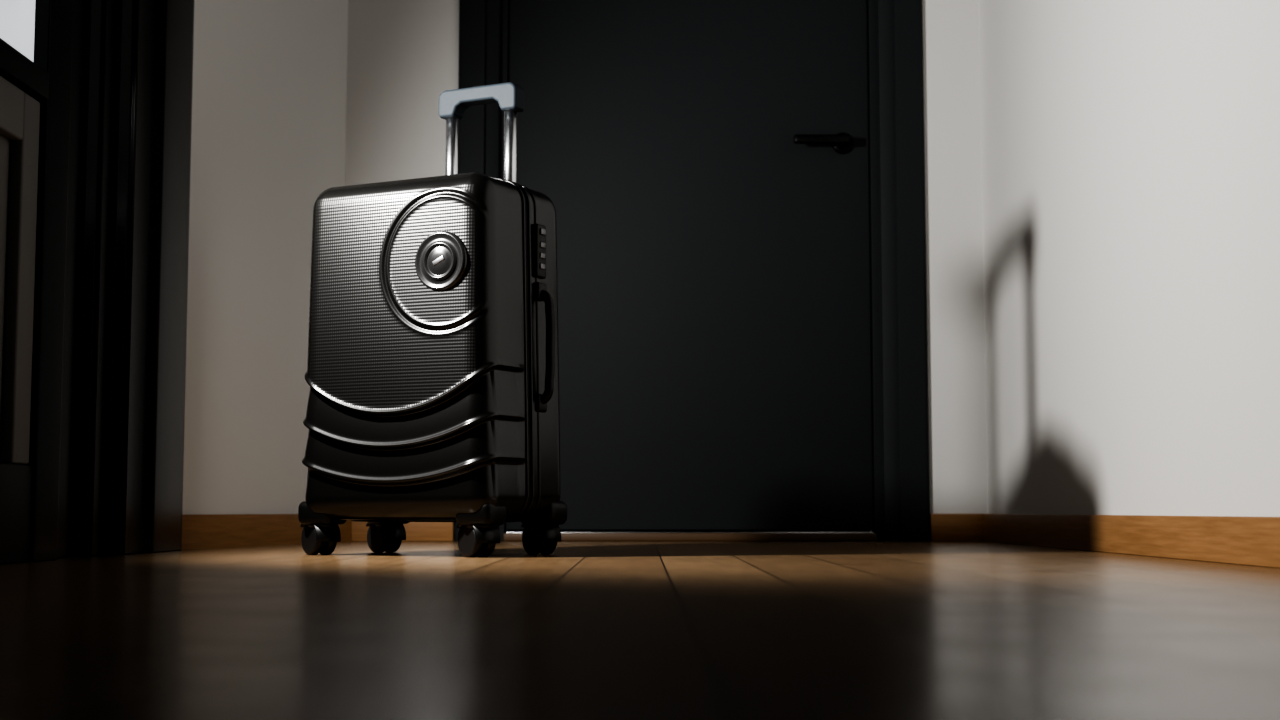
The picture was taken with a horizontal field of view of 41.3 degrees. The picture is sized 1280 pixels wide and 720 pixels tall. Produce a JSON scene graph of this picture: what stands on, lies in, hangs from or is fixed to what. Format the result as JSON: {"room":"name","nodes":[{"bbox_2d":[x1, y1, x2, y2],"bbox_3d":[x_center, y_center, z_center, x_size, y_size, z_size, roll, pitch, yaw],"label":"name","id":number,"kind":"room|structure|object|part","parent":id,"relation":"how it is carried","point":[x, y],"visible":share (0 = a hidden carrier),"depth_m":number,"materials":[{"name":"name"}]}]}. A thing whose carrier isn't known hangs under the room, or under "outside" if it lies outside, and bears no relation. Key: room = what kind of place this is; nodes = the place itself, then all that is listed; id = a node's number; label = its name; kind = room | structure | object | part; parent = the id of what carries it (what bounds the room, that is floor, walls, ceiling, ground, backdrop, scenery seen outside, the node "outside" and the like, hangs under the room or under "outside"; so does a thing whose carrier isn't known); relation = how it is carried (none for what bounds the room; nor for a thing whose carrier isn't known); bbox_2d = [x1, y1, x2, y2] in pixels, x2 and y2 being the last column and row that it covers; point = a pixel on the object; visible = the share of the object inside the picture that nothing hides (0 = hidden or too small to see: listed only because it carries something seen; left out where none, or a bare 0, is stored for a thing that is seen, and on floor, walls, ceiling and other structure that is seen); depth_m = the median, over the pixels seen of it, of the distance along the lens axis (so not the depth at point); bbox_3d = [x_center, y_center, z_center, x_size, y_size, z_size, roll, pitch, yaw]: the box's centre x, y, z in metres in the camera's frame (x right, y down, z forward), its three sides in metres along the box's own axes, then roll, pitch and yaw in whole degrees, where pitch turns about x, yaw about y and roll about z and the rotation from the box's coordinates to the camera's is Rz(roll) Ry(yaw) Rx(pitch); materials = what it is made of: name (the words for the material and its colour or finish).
{"room":"home entrance hallway","nodes":[
{"label":"home entrance hallway","id":0,"kind":"room"},
{"bbox_2d":[182,0,347,514],"bbox_3d":[-0.860,-0.845,3.796,0.148,2.500,1.064,-1,-5,9],"label":"wall","id":1,"kind":"structure","parent":0,"point":[269,87],"depth_m":3.58,"materials":[{"name":"white paint"}]},
{"bbox_2d":[0,38,48,98],"bbox_3d":[-0.934,-0.428,2.204,0.132,0.040,0.595,0,-5,0],"label":"sill","id":2,"kind":"structure","parent":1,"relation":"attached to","point":[16,68],"depth_m":2.40,"materials":[{"name":"black paint"}]},
{"bbox_2d":[0,0,35,61],"bbox_3d":[-0.899,-1.140,2.266,0.012,1.380,0.595,0,-5,0],"label":"pane","id":3,"kind":"object","parent":2,"relation":"on","point":[17,17],"visible":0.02,"depth_m":2.45,"materials":[{"name":"clear glass"}]},
{"bbox_2d":[0,0,193,564],"bbox_3d":[-0.925,-0.799,2.607,0.150,2.200,1.334,0,-5,0],"label":"window","id":4,"kind":"structure","parent":1,"relation":"in","point":[15,479],"depth_m":2.83,"materials":[{"name":"black fabric"}]},
{"bbox_2d":[0,134,9,441],"bbox_3d":[-0.920,-0.140,2.178,0.040,0.532,0.595,0,-5,0],"label":"panel","id":5,"kind":"object","parent":4,"relation":"on","point":[4,142],"visible":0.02,"depth_m":2.40,"materials":[{"name":"grey"}]},
{"bbox_2d":[0,76,23,139],"bbox_3d":[-0.890,-0.372,2.166,0.020,0.072,0.530,0,-5,0],"label":"rail","id":6,"kind":"object","parent":4,"relation":"attached to","point":[11,97],"depth_m":2.38,"materials":[{"name":"black wood"}]},
{"bbox_2d":[0,92,39,463],"bbox_3d":[-0.890,-0.117,2.442,0.020,0.532,0.065,0,-5,0],"label":"stile","id":7,"kind":"object","parent":4,"relation":"attached to","point":[24,153],"depth_m":2.42,"materials":[{"name":"black wood"}]},
{"bbox_2d":[181,514,351,549],"bbox_3d":[-0.780,0.362,3.626,0.012,0.066,0.905,-1,-5,11],"label":"baseboard","id":8,"kind":"structure","parent":1,"relation":"attached to","point":[218,530],"depth_m":3.46,"materials":[{"name":"brown wood"}]},
{"bbox_2d":[0,541,1279,719],"bbox_3d":[-0.100,0.231,1.485,2.200,0.050,5.800,0,-5,0],"label":"floor","id":9,"kind":"structure","parent":0,"point":[421,630],"depth_m":1.00,"materials":[{"name":"brown wood"}]},
{"bbox_2d":[298,82,566,556],"bbox_3d":[-0.345,-0.079,2.876,0.421,0.813,0.289,-3,-6,27],"label":"suitcase","id":10,"kind":"object","parent":9,"relation":"on","point":[432,374],"visible":1,"depth_m":2.76,"materials":[{"name":"black plastic"}]},
{"bbox_3d":[-0.158,-0.021,2.819,0.037,0.197,0.015,-3,-6,27],"label":"handle","id":11,"kind":"part","parent":10,"relation":"part of","materials":[{"name":"black plastic"}]},
{"bbox_2d":[508,530,869,531],"bbox_3d":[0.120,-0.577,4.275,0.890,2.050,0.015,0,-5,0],"label":"door threshold","id":12,"kind":"object","parent":9,"relation":"on","point":[508,530],"visible":0.02,"depth_m":4.18,"materials":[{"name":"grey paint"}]},
{"bbox_2d":[503,533,876,540],"bbox_3d":[0.120,0.427,4.106,0.894,0.020,0.095,0,-5,0],"label":"threshold","id":13,"kind":"object","parent":9,"relation":"on","point":[506,536],"visible":0.95,"depth_m":4.06,"materials":[{"name":"brown wood"}]},
{"bbox_2d":[345,0,987,540],"bbox_3d":[0.058,-0.805,4.247,1.555,2.500,0.120,0,-5,0],"label":"wall","id":14,"kind":"structure","parent":0,"point":[951,61],"depth_m":4.16,"materials":[{"name":"white paint"}]},
{"bbox_2d":[454,0,508,540],"bbox_3d":[-0.386,-0.638,4.202,0.118,2.160,0.091,0,-5,0],"label":"door frame","id":15,"kind":"structure","parent":14,"relation":"attached to","point":[483,24],"depth_m":4.17,"materials":[{"name":"grey paint"}]},
{"bbox_2d":[351,514,983,540],"bbox_3d":[0.068,0.402,4.074,1.535,0.066,0.012,0,-5,0],"label":"baseboard","id":16,"kind":"structure","parent":14,"relation":"attached to","point":[944,527],"depth_m":4.07,"materials":[{"name":"brown wood"}]},
{"bbox_2d":[867,0,929,540],"bbox_3d":[0.631,-0.638,4.202,0.128,2.160,0.091,0,-5,0],"label":"door frame","id":17,"kind":"structure","parent":14,"relation":"attached to","point":[899,349],"depth_m":4.13,"materials":[{"name":"black paint"}]},
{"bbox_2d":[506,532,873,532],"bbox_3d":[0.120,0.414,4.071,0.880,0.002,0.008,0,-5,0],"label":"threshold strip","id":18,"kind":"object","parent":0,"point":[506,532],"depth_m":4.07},
{"bbox_2d":[978,0,1279,516],"bbox_3d":[0.885,-1.039,1.597,0.100,2.500,5.600,0,-5,0],"label":"wall","id":19,"kind":"structure","parent":0,"point":[1130,149],"depth_m":2.88,"materials":[{"name":"white paint"}]},
{"bbox_2d":[984,514,1279,567],"bbox_3d":[0.829,0.165,1.390,0.012,0.066,5.378,0,-5,0],"label":"baseboard","id":20,"kind":"structure","parent":19,"relation":"attached to","point":[1240,540],"depth_m":2.72,"materials":[{"name":"brown wood"}]},
{"bbox_3d":[0.125,-1.882,4.342,1.142,0.338,0.120,0,-5,0],"label":"wall","id":21,"kind":"structure","parent":0,"visible":0},
{"bbox_3d":[0.120,-1.662,4.293,0.894,0.105,0.089,0,-5,0],"label":"door","id":22,"kind":"structure","parent":21,"relation":"in","visible":0},
{"bbox_2d":[506,0,873,529],"bbox_3d":[0.120,-0.595,4.219,0.890,2.024,0.040,0,-5,0],"label":"leaf","id":23,"kind":"object","parent":22,"relation":"attached to","point":[714,279],"visible":0.93,"depth_m":4.17,"materials":[{"name":"black paint"}]},
{"bbox_2d":[832,133,853,153],"bbox_3d":[0.500,-0.536,4.171,0.052,0.052,0.045,0,-5,0],"label":"rose","id":24,"kind":"object","parent":23,"relation":"attached to","point":[839,148],"visible":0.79,"depth_m":4.18,"materials":[{"name":"black metal"}]},
{"bbox_2d":[794,135,849,143],"bbox_3d":[0.444,-0.538,4.143,0.137,0.022,0.016,0,-5,0],"label":"lever","id":25,"kind":"object","parent":24,"relation":"attached to","point":[798,139],"visible":1,"depth_m":4.14,"materials":[{"name":"black metal"}]}
]}

